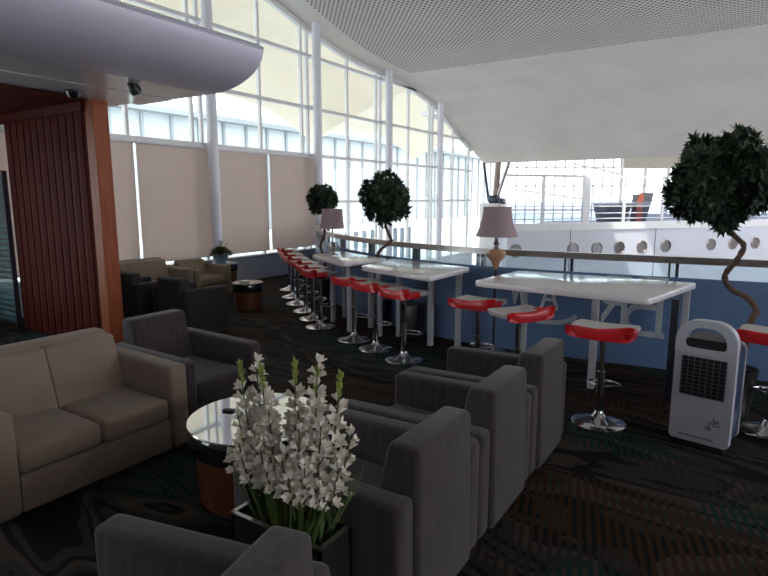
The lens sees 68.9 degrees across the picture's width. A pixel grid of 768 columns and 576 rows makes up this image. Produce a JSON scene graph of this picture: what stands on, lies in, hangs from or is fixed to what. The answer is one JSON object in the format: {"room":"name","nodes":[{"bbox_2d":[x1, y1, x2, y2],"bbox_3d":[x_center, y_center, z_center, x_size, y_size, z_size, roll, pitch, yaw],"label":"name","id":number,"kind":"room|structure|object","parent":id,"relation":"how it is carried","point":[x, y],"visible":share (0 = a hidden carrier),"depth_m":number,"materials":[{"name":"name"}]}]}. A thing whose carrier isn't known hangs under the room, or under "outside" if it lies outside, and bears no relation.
{"room":"airport terminal","nodes":[
{"label":"airport terminal","id":0,"kind":"room"},
{"bbox_2d":[0,84,123,342],"bbox_3d":[-5.132,-0.716,6.594,3.600,2.820,1.990,6,11,32],"label":"wall","id":1,"kind":"structure","parent":0,"point":[58,147],"depth_m":6.65,"materials":[{"name":"brown wood"}]},
{"bbox_2d":[0,0,263,106],"bbox_3d":[-5.735,-1.755,2.792,4.770,0.420,9.500,6,11,32],"label":"ceiling bulkhead","id":2,"kind":"object","parent":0,"point":[96,48],"visible":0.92,"depth_m":4.68,"materials":[{"name":"white paint"}]},
{"bbox_2d":[64,89,81,98],"bbox_3d":[-3.154,-1.965,5.689,0.160,0.085,0.160,6,11,32],"label":"dome camera","id":3,"kind":"object","parent":2,"relation":"attached to","point":[71,93],"visible":1,"depth_m":5.64,"materials":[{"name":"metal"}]},
{"bbox_2d":[127,83,141,95],"bbox_3d":[-2.410,-1.916,5.409,0.116,0.120,0.137,6,11,32],"label":"spotlight","id":4,"kind":"object","parent":2,"relation":"attached to","point":[134,89],"visible":1,"depth_m":5.37,"materials":[{"name":"black plastic"}]},
{"bbox_2d":[18,250,471,317],"bbox_3d":[-3.999,2.296,10.922,0.200,5.500,27.200,6,11,32],"label":"wall","id":5,"kind":"structure","parent":0,"point":[250,268],"depth_m":12.51,"materials":[{"name":"paint"}]},
{"bbox_2d":[0,127,19,277],"bbox_3d":[-5.528,-1.146,7.680,0.060,2.123,1.550,6,11,32],"label":"roller blind","id":6,"kind":"object","parent":5,"relation":"attached to","point":[3,153],"visible":0.02,"depth_m":7.90,"materials":[{"name":"fabric"}]},
{"bbox_2d":[110,138,140,260],"bbox_3d":[-4.668,-1.358,9.001,0.060,2.123,1.550,6,11,32],"label":"roller blind","id":7,"kind":"object","parent":5,"relation":"attached to","point":[122,155],"visible":0.2,"depth_m":9.45,"materials":[{"name":"fabric"}]},
{"bbox_2d":[110,0,202,145],"bbox_3d":[-4.359,-3.545,9.304,0.120,6.468,3.158,6,11,32],"label":"window","id":8,"kind":"structure","parent":5,"relation":"in","point":[184,15],"depth_m":9.95,"materials":[{"name":"paint"}]},
{"bbox_2d":[18,247,315,284],"bbox_3d":[-6.381,0.158,6.772,0.260,0.040,18.300,6,11,32],"label":"trim","id":9,"kind":"structure","parent":5,"relation":"on","point":[307,248],"depth_m":11.98,"materials":[{"name":"white paint"}]},
{"bbox_2d":[134,140,212,261],"bbox_3d":[-3.811,-1.570,10.317,0.060,2.123,1.550,6,11,32],"label":"roller blind","id":10,"kind":"object","parent":5,"relation":"attached to","point":[173,179],"visible":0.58,"depth_m":10.26,"materials":[{"name":"fabric"}]},
{"bbox_2d":[303,26,381,259],"bbox_3d":[-0.973,-3.349,14.668,0.120,6.058,3.158,6,11,32],"label":"window","id":11,"kind":"structure","parent":5,"relation":"in","point":[325,43],"depth_m":14.51,"materials":[{"name":"paint"}]},
{"bbox_2d":[378,72,433,259],"bbox_3d":[0.721,-3.551,17.302,0.120,5.621,3.158,6,11,32],"label":"window","id":12,"kind":"structure","parent":5,"relation":"in","point":[396,82],"depth_m":17.18,"materials":[{"name":"paint"}]},
{"bbox_2d":[429,104,471,258],"bbox_3d":[2.414,-3.760,19.935,0.120,5.198,3.158,6,11,32],"label":"window","id":13,"kind":"structure","parent":5,"relation":"in","point":[433,108],"depth_m":19.77,"materials":[{"name":"paint"}]},
{"bbox_2d":[192,0,767,380],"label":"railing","id":14,"kind":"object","parent":5,"relation":"in","point":[300,25],"depth_m":6.24,"materials":[{"name":"paint"}]},
{"bbox_2d":[218,148,269,253],"bbox_3d":[-2.948,-1.783,11.641,0.060,2.123,1.550,6,11,32],"label":"roller blind","id":15,"kind":"object","parent":14,"relation":"attached to","point":[243,173],"visible":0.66,"depth_m":11.69,"materials":[{"name":"fabric"}]},
{"bbox_2d":[268,153,315,249],"bbox_3d":[-2.077,-1.998,12.978,0.060,2.123,1.550,6,11,32],"label":"roller blind","id":16,"kind":"object","parent":14,"relation":"attached to","point":[291,176],"visible":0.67,"depth_m":12.89,"materials":[{"name":"fabric"}]},
{"bbox_2d":[0,272,767,575],"bbox_3d":[0.878,1.381,3.383,15.900,0.300,16.200,6,11,32],"label":"floor","id":17,"kind":"structure","parent":0,"point":[635,500],"depth_m":3.37,"materials":[{"name":"carpet"}]},
{"bbox_2d":[0,170,22,329],"bbox_3d":[-5.186,-0.508,7.572,0.660,2.100,0.060,6,11,32],"label":"slatted screen","id":18,"kind":"object","parent":17,"relation":"on","point":[10,308],"visible":1,"depth_m":7.48,"materials":[{"name":"metal"}]},
{"bbox_2d":[0,327,187,523],"bbox_3d":[-2.071,0.782,3.642,0.879,0.800,1.240,6,11,32],"label":"sofa","id":19,"kind":"object","parent":17,"relation":"on","point":[79,409],"visible":0.99,"depth_m":3.59,"materials":[{"name":"beige fabric"}]},
{"bbox_2d":[0,347,57,418],"bbox_3d":[-2.377,0.619,3.527,0.252,0.399,0.479,6,11,32],"label":"cushion","id":20,"kind":"object","parent":19,"relation":"on","point":[28,382],"depth_m":3.57,"materials":[{"name":"beige fabric"}]},
{"bbox_2d":[13,407,100,472],"bbox_3d":[-2.114,0.897,3.401,0.645,0.150,0.473,6,11,32],"label":"seat cushion","id":21,"kind":"object","parent":19,"relation":"on","point":[46,438],"depth_m":3.29,"materials":[{"name":"beige fabric"}]},
{"bbox_2d":[39,332,124,406],"bbox_3d":[-2.118,0.555,3.925,0.252,0.399,0.479,6,11,32],"label":"cushion","id":22,"kind":"object","parent":19,"relation":"on","point":[79,366],"depth_m":3.87,"materials":[{"name":"beige fabric"}]},
{"bbox_2d":[58,387,167,441],"bbox_3d":[-1.855,0.833,3.798,0.645,0.150,0.473,6,11,32],"label":"seat cushion","id":23,"kind":"object","parent":19,"relation":"on","point":[121,414],"depth_m":3.69,"materials":[{"name":"beige fabric"}]},
{"bbox_2d":[120,271,156,318],"bbox_3d":[-3.366,0.130,7.826,0.720,0.760,0.659,6,11,32],"label":"armchair","id":24,"kind":"object","parent":17,"relation":"on","point":[137,299],"visible":0.34,"depth_m":7.46,"materials":[{"name":"fabric"}]},
{"bbox_2d":[119,257,192,281],"bbox_3d":[-3.957,-0.032,8.835,0.799,0.760,1.700,6,11,32],"label":"sofa","id":25,"kind":"object","parent":17,"relation":"on","point":[154,267],"visible":0.08,"depth_m":9.23,"materials":[{"name":"beige fabric"}]},
{"bbox_2d":[119,263,127,271],"bbox_3d":[-4.295,-0.186,8.597,0.251,0.339,0.719,6,11,32],"label":"cushion","id":26,"kind":"object","parent":25,"relation":"on","point":[123,266],"depth_m":8.82,"materials":[{"name":"beige fabric"}]},
{"bbox_2d":[124,259,168,279],"bbox_3d":[-3.906,-0.282,9.194,0.251,0.339,0.719,6,11,32],"label":"cushion","id":27,"kind":"object","parent":25,"relation":"on","point":[154,268],"depth_m":9.18,"materials":[{"name":"beige fabric"}]},
{"bbox_2d":[115,309,260,417],"bbox_3d":[-1.610,0.640,4.560,0.929,0.790,0.775,6,11,32],"label":"armchair","id":28,"kind":"object","parent":17,"relation":"on","point":[209,358],"visible":0.5,"depth_m":4.56,"materials":[{"name":"grey fabric"}]},
{"bbox_2d":[185,356,246,400],"bbox_3d":[-1.524,0.718,4.516,0.695,0.150,0.507,6,11,32],"label":"seat cushion","id":29,"kind":"object","parent":28,"relation":"on","point":[216,376],"depth_m":4.39,"materials":[{"name":"grey fabric"}]},
{"bbox_2d":[152,276,228,331],"bbox_3d":[-2.525,0.216,7.292,0.720,0.760,0.659,6,11,32],"label":"armchair","id":30,"kind":"object","parent":17,"relation":"on","point":[206,308],"visible":0.68,"depth_m":7.04,"materials":[{"name":"fabric"}]},
{"bbox_2d":[174,258,231,295],"bbox_3d":[-3.264,-0.161,9.952,0.749,0.660,0.800,6,11,32],"label":"armchair","id":31,"kind":"object","parent":17,"relation":"on","point":[205,274],"visible":0.53,"depth_m":9.99,"materials":[{"name":"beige fabric"}]},
{"bbox_2d":[200,273,224,286],"bbox_3d":[-3.178,-0.147,9.899,0.515,0.150,0.552,6,11,32],"label":"seat cushion","id":32,"kind":"object","parent":31,"relation":"on","point":[206,279],"depth_m":9.79,"materials":[{"name":"beige fabric"}]},
{"bbox_2d":[196,0,222,262],"bbox_3d":[-3.316,-3.247,10.574,0.370,6.556,0.200,6,11,32],"label":"round column","id":33,"kind":"structure","parent":17,"relation":"on","point":[206,21],"depth_m":10.57,"materials":[{"name":"paint"}]},
{"bbox_2d":[94,514,330,575],"bbox_3d":[-0.715,1.111,1.629,0.929,0.790,0.775,4,10,21],"label":"armchair","id":34,"kind":"object","parent":17,"relation":"on","point":[125,545],"visible":1,"depth_m":1.88,"materials":[{"name":"grey fabric"}]},
{"bbox_2d":[214,261,237,281],"bbox_3d":[-3.031,-0.221,10.731,0.480,0.530,0.480,6,11,32],"label":"coffee table","id":35,"kind":"object","parent":17,"relation":"on","point":[234,265],"visible":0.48,"depth_m":10.61,"materials":[{"name":"black wood"}]},
{"bbox_2d":[208,241,232,263],"bbox_3d":[-3.085,-0.683,10.571,0.480,0.434,0.479,6,11,32],"label":"potted plant","id":36,"kind":"object","parent":35,"relation":"on","point":[223,252],"visible":1,"depth_m":10.50,"materials":[{"name":"green plant"}]},
{"bbox_2d":[232,280,262,312],"bbox_3d":[-2.140,0.127,8.821,0.480,0.450,0.480,6,11,32],"label":"coffee table","id":37,"kind":"object","parent":17,"relation":"on","point":[247,296],"visible":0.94,"depth_m":8.64,"materials":[{"name":"black wood"}]},
{"bbox_2d":[186,393,315,519],"bbox_3d":[-0.748,0.992,3.344,0.800,0.480,0.800,6,11,32],"label":"coffee table","id":38,"kind":"object","parent":17,"relation":"on","point":[210,432],"visible":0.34,"depth_m":3.08,"materials":[{"name":"black glass"}]},
{"bbox_2d":[222,408,234,412],"bbox_3d":[-0.938,0.737,3.379,0.070,0.012,0.040,3,9,15],"label":"remote control","id":39,"kind":"object","parent":38,"relation":"on","point":[231,410],"visible":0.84,"depth_m":3.37,"materials":[{"name":"black plastic"}]},
{"bbox_2d":[277,248,300,290],"bbox_3d":[-1.810,-0.375,10.754,0.414,0.827,0.500,-4,10,-23],"label":"bar stool","id":40,"kind":"object","parent":17,"relation":"on","point":[291,250],"visible":0.57,"depth_m":10.73,"materials":[{"name":"silver metal"}]},
{"bbox_2d":[285,248,300,252],"bbox_3d":[-1.796,-0.705,10.708,0.335,0.074,0.490,-4,10,-23],"label":"seat cushion","id":41,"kind":"object","parent":40,"relation":"on","point":[291,250],"depth_m":10.52,"materials":[{"name":"white leather"}]},
{"bbox_2d":[279,252,304,298],"bbox_3d":[-1.619,-0.246,9.952,0.414,0.827,0.500,-4,10,-23],"label":"bar stool","id":42,"kind":"object","parent":17,"relation":"on","point":[292,295],"visible":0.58,"depth_m":9.93,"materials":[{"name":"silver metal"}]},
{"bbox_2d":[288,252,304,255],"bbox_3d":[-1.605,-0.576,9.906,0.335,0.074,0.490,-4,10,-23],"label":"seat cushion","id":43,"kind":"object","parent":42,"relation":"on","point":[294,253],"depth_m":9.75,"materials":[{"name":"white leather"}]},
{"bbox_2d":[222,352,365,575],"bbox_3d":[-0.353,0.818,2.166,0.665,1.198,0.303,6,11,35],"label":"flower planter","id":44,"kind":"object","parent":17,"relation":"on","point":[265,470],"visible":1,"depth_m":2.12,"materials":[{"name":"stone"}]},
{"bbox_2d":[283,256,309,305],"bbox_3d":[-1.436,-0.144,9.319,0.414,0.827,0.500,-4,10,-23],"label":"bar stool","id":45,"kind":"object","parent":17,"relation":"on","point":[297,302],"visible":0.68,"depth_m":9.29,"materials":[{"name":"silver metal"}]},
{"bbox_2d":[287,256,309,259],"bbox_3d":[-1.422,-0.474,9.274,0.335,0.074,0.490,-4,10,-23],"label":"seat cushion","id":46,"kind":"object","parent":45,"relation":"on","point":[288,257],"depth_m":9.07,"materials":[{"name":"leather"}]},
{"bbox_2d":[288,260,319,313],"bbox_3d":[-1.215,-0.046,8.710,0.414,0.827,0.500,-5,10,-28],"label":"bar stool","id":47,"kind":"object","parent":17,"relation":"on","point":[306,309],"visible":0.7,"depth_m":8.69,"materials":[{"name":"silver metal"}]},
{"bbox_2d":[301,260,319,264],"bbox_3d":[-1.202,-0.377,8.665,0.335,0.074,0.490,-5,10,-28],"label":"seat cushion","id":48,"kind":"object","parent":47,"relation":"on","point":[303,262],"depth_m":8.56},
{"bbox_2d":[294,264,328,321],"bbox_3d":[-1.034,0.044,8.149,0.414,0.827,0.500,-5,10,-28],"label":"bar stool","id":49,"kind":"object","parent":17,"relation":"on","point":[313,317],"visible":0.69,"depth_m":8.12,"materials":[{"name":"silver metal"}]},
{"bbox_2d":[300,264,328,268],"bbox_3d":[-1.021,-0.286,8.104,0.335,0.074,0.490,-5,10,-28],"label":"seat cushion","id":50,"kind":"object","parent":49,"relation":"on","point":[312,266],"depth_m":7.95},
{"bbox_2d":[307,22,322,231],"bbox_3d":[-1.622,-3.280,13.235,0.370,5.778,0.200,6,11,32],"label":"round column","id":51,"kind":"structure","parent":17,"relation":"on","point":[316,39],"depth_m":12.97,"materials":[{"name":"paint"}]},
{"bbox_2d":[300,268,337,329],"bbox_3d":[-0.870,0.127,7.634,0.414,0.827,0.500,-6,11,-31],"label":"bar stool","id":52,"kind":"object","parent":17,"relation":"on","point":[321,273],"visible":1,"depth_m":7.59,"materials":[{"name":"silver metal"}]},
{"bbox_2d":[305,268,337,275],"bbox_3d":[-0.857,-0.204,7.590,0.335,0.074,0.490,-6,11,-31],"label":"seat cushion","id":53,"kind":"object","parent":52,"relation":"on","point":[315,272],"depth_m":7.42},
{"bbox_2d":[306,182,338,302],"bbox_3d":[-1.022,-0.758,9.374,0.548,2.022,0.580,-4,10,-21],"label":"topiary tree","id":54,"kind":"object","parent":17,"relation":"on","point":[321,197],"visible":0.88,"depth_m":9.16,"materials":[{"name":"green plant"}]},
{"bbox_2d":[313,251,385,331],"bbox_3d":[-0.574,0.040,7.756,0.724,0.960,1.378,-6,11,-32],"label":"bar table","id":55,"kind":"object","parent":17,"relation":"on","point":[346,260],"visible":0.9,"depth_m":7.58,"materials":[{"name":"white laminate"}]},
{"bbox_2d":[320,209,343,254],"bbox_3d":[-0.723,-0.783,7.835,0.340,0.640,0.340,6,11,32],"label":"table lamp","id":56,"kind":"object","parent":55,"relation":"on","point":[331,219],"visible":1,"depth_m":7.69,"materials":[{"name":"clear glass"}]},
{"bbox_2d":[330,275,374,343],"bbox_3d":[-0.367,0.240,6.927,0.414,0.827,0.500,-7,12,-38],"label":"bar stool","id":57,"kind":"object","parent":17,"relation":"on","point":[353,338],"visible":0.84,"depth_m":6.90,"materials":[{"name":"silver metal"}]},
{"bbox_2d":[339,275,374,280],"bbox_3d":[-0.356,-0.091,6.885,0.335,0.074,0.490,-7,12,-38],"label":"seat cushion","id":58,"kind":"object","parent":57,"relation":"on","point":[357,278],"depth_m":6.87,"materials":[{"name":"leather"}]},
{"bbox_2d":[233,406,478,575],"bbox_3d":[-0.109,0.944,2.667,0.929,0.790,0.775,6,11,32],"label":"armchair","id":59,"kind":"object","parent":17,"relation":"on","point":[412,510],"visible":0.52,"depth_m":2.31,"materials":[{"name":"grey fabric"}]},
{"bbox_2d":[308,452,383,487],"bbox_3d":[-0.195,1.004,2.733,0.695,0.150,0.507,6,11,32],"label":"seat cushion","id":60,"kind":"object","parent":59,"relation":"on","point":[371,475],"depth_m":2.83,"materials":[{"name":"grey fabric"}]},
{"bbox_2d":[350,280,398,353],"bbox_3d":[-0.094,0.308,6.507,0.414,0.827,0.500,-7,12,-38],"label":"bar stool","id":61,"kind":"object","parent":17,"relation":"on","point":[375,347],"visible":0.8,"depth_m":6.47,"materials":[{"name":"silver metal"}]},
{"bbox_2d":[359,280,398,287],"bbox_3d":[-0.083,-0.023,6.465,0.335,0.074,0.490,-7,12,-38],"label":"seat cushion","id":62,"kind":"object","parent":61,"relation":"on","point":[380,284],"depth_m":6.40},
{"bbox_2d":[357,167,413,326],"bbox_3d":[0.013,-0.540,7.579,0.709,2.161,0.771,6,11,32],"label":"topiary tree","id":63,"kind":"object","parent":17,"relation":"on","point":[389,198],"visible":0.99,"depth_m":7.32,"materials":[{"name":"green plant"}]},
{"bbox_2d":[376,286,429,364],"bbox_3d":[0.221,0.380,6.061,0.414,0.827,0.500,-8,12,-39],"label":"bar stool","id":64,"kind":"object","parent":17,"relation":"on","point":[402,293],"visible":1,"depth_m":6.02,"materials":[{"name":"silver metal"}]},
{"bbox_2d":[385,286,429,296],"bbox_3d":[0.232,0.049,6.018,0.335,0.074,0.490,-8,12,-39],"label":"seat cushion","id":65,"kind":"object","parent":64,"relation":"on","point":[412,292],"depth_m":5.90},
{"bbox_2d":[401,301,425,338],"bbox_3d":[0.371,0.407,7.109,0.250,0.440,0.210,6,11,32],"label":"waste bin","id":66,"kind":"object","parent":17,"relation":"on","point":[415,315],"visible":0.79,"depth_m":7.02,"materials":[{"name":"black metal"}]},
{"bbox_2d":[362,258,468,345],"bbox_3d":[0.302,0.210,6.727,0.946,0.950,1.563,-8,12,-40],"label":"bar table","id":67,"kind":"object","parent":17,"relation":"on","point":[429,272],"visible":0.98,"depth_m":6.62,"materials":[{"name":"white laminate"}]},
{"bbox_2d":[344,365,530,539],"bbox_3d":[0.313,0.840,3.315,0.929,0.790,0.775,6,11,32],"label":"armchair","id":68,"kind":"object","parent":17,"relation":"on","point":[498,406],"visible":0.53,"depth_m":3.05,"materials":[{"name":"grey fabric"}]},
{"bbox_2d":[390,404,433,415],"bbox_3d":[0.227,0.900,3.381,0.695,0.150,0.507,6,11,32],"label":"seat cushion","id":69,"kind":"object","parent":68,"relation":"on","point":[423,409],"depth_m":3.64,"materials":[{"name":"grey fabric"}]},
{"bbox_2d":[447,295,506,348],"bbox_3d":[0.924,0.470,5.497,0.500,0.827,0.414,6,11,35],"label":"bar stool","id":70,"kind":"object","parent":17,"relation":"on","point":[467,302],"visible":0.62,"depth_m":5.39,"materials":[{"name":"silver metal"}]},
{"bbox_2d":[457,295,506,305],"bbox_3d":[0.932,0.139,5.457,0.490,0.074,0.335,6,11,35],"label":"seat cushion","id":71,"kind":"object","parent":70,"relation":"on","point":[499,302],"depth_m":5.47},
{"bbox_2d":[406,337,566,474],"bbox_3d":[0.735,0.736,3.963,0.929,0.790,0.775,6,11,32],"label":"armchair","id":72,"kind":"object","parent":17,"relation":"on","point":[545,367],"visible":0.52,"depth_m":3.71,"materials":[{"name":"grey fabric"}]},
{"bbox_2d":[475,207,517,351],"bbox_3d":[1.251,-0.078,6.301,0.470,1.655,0.470,6,11,32],"label":"floor lamp","id":73,"kind":"object","parent":17,"relation":"on","point":[496,222],"visible":0.94,"depth_m":6.07,"materials":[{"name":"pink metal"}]},
{"bbox_2d":[487,304,555,353],"bbox_3d":[1.191,0.550,4.999,0.500,0.827,0.414,-4,10,-24],"label":"bar stool","id":74,"kind":"object","parent":17,"relation":"on","point":[526,313],"visible":0.62,"depth_m":4.85,"materials":[{"name":"silver metal"}]},
{"bbox_2d":[487,304,536,319],"bbox_3d":[1.184,0.219,4.960,0.490,0.074,0.335,-4,10,-24],"label":"seat cushion","id":75,"kind":"object","parent":74,"relation":"on","point":[503,312],"depth_m":4.93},
{"bbox_2d":[476,270,695,399],"bbox_3d":[1.893,0.418,5.432,1.840,0.950,1.203,6,11,32],"label":"bar table","id":76,"kind":"object","parent":17,"relation":"on","point":[596,288],"visible":0.8,"depth_m":5.13,"materials":[{"name":"white laminate"}]},
{"bbox_2d":[564,319,640,432],"bbox_3d":[1.694,0.652,4.362,0.500,0.827,0.414,6,11,34],"label":"bar stool","id":77,"kind":"object","parent":17,"relation":"on","point":[596,420],"visible":1,"depth_m":4.32,"materials":[{"name":"silver metal"}]},
{"bbox_2d":[572,319,640,333],"bbox_3d":[1.702,0.321,4.323,0.490,0.074,0.335,6,11,34],"label":"seat cushion","id":78,"kind":"object","parent":77,"relation":"on","point":[581,322],"depth_m":4.35,"materials":[{"name":"white leather"}]},
{"bbox_2d":[668,319,747,452],"bbox_3d":[2.312,0.664,3.993,0.380,0.921,0.326,9,13,43],"label":"cooler","id":79,"kind":"object","parent":17,"relation":"on","point":[709,371],"visible":1,"depth_m":3.88,"materials":[{"name":"white plastic"}]},
{"bbox_2d":[679,355,727,401],"bbox_3d":[2.202,0.622,3.870,0.280,0.280,0.009,9,13,43],"label":"grille","id":80,"kind":"object","parent":79,"relation":"attached to","point":[701,377],"depth_m":3.87,"materials":[{"name":"black plastic"}]},
{"bbox_2d":[659,122,767,420],"bbox_3d":[2.671,-0.127,4.506,0.858,2.321,0.871,-2,9,-12],"label":"topiary tree","id":81,"kind":"object","parent":17,"relation":"on","point":[720,182],"visible":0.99,"depth_m":4.20,"materials":[{"name":"green plant"}]},
{"bbox_2d":[736,324,767,440],"bbox_3d":[2.907,0.682,4.179,0.500,0.827,0.414,7,12,38],"label":"bar stool","id":82,"kind":"object","parent":17,"relation":"on","point":[750,333],"visible":0.94,"depth_m":4.19,"materials":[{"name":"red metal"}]},
{"bbox_2d":[740,324,767,332],"bbox_3d":[2.916,0.351,4.139,0.490,0.074,0.335,7,12,38],"label":"seat cushion","id":83,"kind":"object","parent":82,"relation":"on","point":[750,327],"depth_m":4.25,"materials":[{"name":"leather"}]},
{"bbox_2d":[421,110,437,119],"bbox_3d":[16.662,-7.615,25.012,24.000,0.200,18.400,6,11,32],"label":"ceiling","id":84,"kind":"structure","parent":0,"point":[424,113],"depth_m":23.72,"materials":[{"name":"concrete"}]},
{"bbox_2d":[276,0,767,163],"bbox_3d":[5.151,-4.797,4.484,20.950,5.350,28.300,6,11,32],"label":"ceiling","id":85,"kind":"structure","parent":0,"point":[518,80],"depth_m":14.06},
{"bbox_2d":[618,157,767,219],"bbox_3d":[21.664,-3.421,32.002,17.688,10.100,0.322,-1,9,-6],"label":"wall","id":86,"kind":"structure","parent":0,"point":[660,162],"depth_m":30.59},
{"bbox_2d":[505,159,623,223],"bbox_3d":[9.826,-3.189,30.870,6.325,10.000,0.270,0,9,0],"label":"window","id":87,"kind":"structure","parent":86,"relation":"in","point":[584,166],"depth_m":30.50,"materials":[{"name":"paint"}]},
{"bbox_3d":[11.561,4.358,16.050,21.350,0.200,52.000,6,11,32],"label":"floor","id":88,"kind":"structure","parent":0,"visible":0},
{"bbox_2d":[380,69,392,255],"bbox_3d":[0.071,-1.014,16.265,0.370,10.341,0.200,6,11,32],"label":"round column","id":89,"kind":"structure","parent":88,"relation":"on","point":[389,73],"depth_m":15.59,"materials":[{"name":"paint"}]},
{"bbox_2d":[433,101,443,261],"bbox_3d":[1.764,-1.223,18.898,0.370,9.918,0.200,6,11,32],"label":"round column","id":90,"kind":"structure","parent":88,"relation":"on","point":[440,120],"depth_m":18.38,"materials":[{"name":"paint"}]},
{"bbox_2d":[479,161,510,266],"bbox_3d":[4.302,-0.821,22.054,1.136,8.121,0.600,6,11,32],"label":"pier","id":91,"kind":"object","parent":88,"relation":"on","point":[494,200],"visible":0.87,"depth_m":21.52,"materials":[{"name":"white paint"}]},
{"bbox_2d":[503,219,767,281],"bbox_3d":[10.190,-0.264,25.777,14.574,5.840,7.060,-3,10,-18],"label":"ship","id":92,"kind":"object","parent":88,"relation":"on","point":[668,237],"visible":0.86,"depth_m":21.84,"materials":[{"name":"white paint"}]},
{"bbox_2d":[591,202,634,221],"bbox_3d":[9.871,-3.224,24.253,1.550,0.970,0.900,-3,10,-18],"label":"countertop","id":93,"kind":"structure","parent":92,"relation":"on","point":[606,210],"depth_m":23.88,"materials":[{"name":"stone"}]},
{"bbox_2d":[591,202,634,203],"bbox_3d":[9.871,-3.678,24.180,1.550,0.050,0.900,-3,10,-18],"label":"countertop","id":94,"kind":"structure","parent":93,"relation":"on","point":[591,202],"depth_m":23.70,"materials":[{"name":"white paint"}]},
{"bbox_2d":[507,174,767,222],"bbox_3d":[11.258,-3.496,22.005,14.574,1.740,0.112,-3,10,-18],"label":"deck railing","id":95,"kind":"object","parent":92,"relation":"on","point":[586,189],"visible":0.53,"depth_m":20.75,"materials":[{"name":"white metal"}]},
{"bbox_2d":[635,193,643,221],"bbox_3d":[10.525,-3.223,23.061,0.300,1.346,0.080,-3,10,-18],"label":"panel","id":96,"kind":"object","parent":92,"relation":"on","point":[640,199],"visible":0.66,"depth_m":23.00,"materials":[{"name":"red"}]},
{"bbox_2d":[630,193,653,221],"bbox_3d":[11.123,-3.406,24.125,0.794,1.370,0.500,-3,10,-18],"label":"display stand","id":97,"kind":"object","parent":92,"relation":"on","point":[648,197],"visible":0.45,"depth_m":23.96,"materials":[{"name":"metal"}]},
{"label":"outside","id":98,"kind":"structure","parent":0,"visible":0},
{"bbox_2d":[120,0,455,159],"bbox_3d":[-5.048,-8.620,21.208,13.580,4.308,48.142,6,11,32],"label":"canopy","id":99,"kind":"object","parent":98,"point":[278,68],"visible":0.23,"depth_m":29.45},
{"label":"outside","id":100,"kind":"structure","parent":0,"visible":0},
{"bbox_2d":[18,214,595,279],"bbox_3d":[-15.003,-6.176,68.995,220.000,0.200,220.000,6,11,32],"label":"ground","id":101,"kind":"structure","parent":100,"point":[418,227],"depth_m":80.43,"materials":[{"name":"white"}]},
{"bbox_2d":[108,101,500,237],"bbox_3d":[-19.351,-20.469,99.637,21.500,18.300,172.000,6,11,32],"label":"terminal building","id":102,"kind":"structure","parent":101,"relation":"on","point":[165,119],"depth_m":98.79,"materials":[{"name":"white glass"}]},
{"bbox_2d":[335,233,339,246],"bbox_3d":[-1.833,-0.496,22.309,0.140,3.400,0.200,6,11,32],"label":"fence post","id":103,"kind":"object","parent":101,"relation":"on","point":[337,240],"visible":0.21,"depth_m":22.02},
{"bbox_2d":[353,231,357,250],"bbox_3d":[-1.162,-0.662,23.339,0.140,3.400,0.200,6,11,32],"label":"fence post","id":104,"kind":"object","parent":101,"relation":"on","point":[355,233],"visible":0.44,"depth_m":23.07,"materials":[{"name":"grey metal"}]},
{"bbox_2d":[362,230,366,251],"bbox_3d":[-0.827,-0.745,23.854,0.140,3.400,0.200,6,11,32],"label":"fence post","id":105,"kind":"object","parent":101,"relation":"on","point":[364,232],"visible":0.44,"depth_m":23.60,"materials":[{"name":"grey metal"}]},
{"bbox_2d":[370,230,373,237],"bbox_3d":[-0.491,-0.827,24.369,0.140,3.400,0.200,6,11,32],"label":"fence post","id":106,"kind":"object","parent":101,"relation":"on","point":[371,231],"visible":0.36,"depth_m":24.05,"materials":[{"name":"grey metal"}]},
{"bbox_2d":[393,228,396,256],"bbox_3d":[0.515,-1.075,25.913,0.140,3.400,0.200,6,11,32],"label":"fence post","id":107,"kind":"object","parent":101,"relation":"on","point":[394,229],"visible":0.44,"depth_m":25.66,"materials":[{"name":"grey metal"}]},
{"bbox_2d":[400,227,403,257],"bbox_3d":[0.850,-1.158,26.428,0.140,3.400,0.200,6,11,32],"label":"fence post","id":108,"kind":"object","parent":101,"relation":"on","point":[401,228],"visible":0.44,"depth_m":26.18,"materials":[{"name":"grey metal"}]},
{"bbox_2d":[409,227,410,258],"bbox_3d":[1.186,-1.241,26.943,0.140,3.400,0.200,6,11,32],"label":"fence post","id":109,"kind":"object","parent":101,"relation":"on","point":[409,227],"visible":0.19,"depth_m":26.75,"materials":[{"name":"white metal"}]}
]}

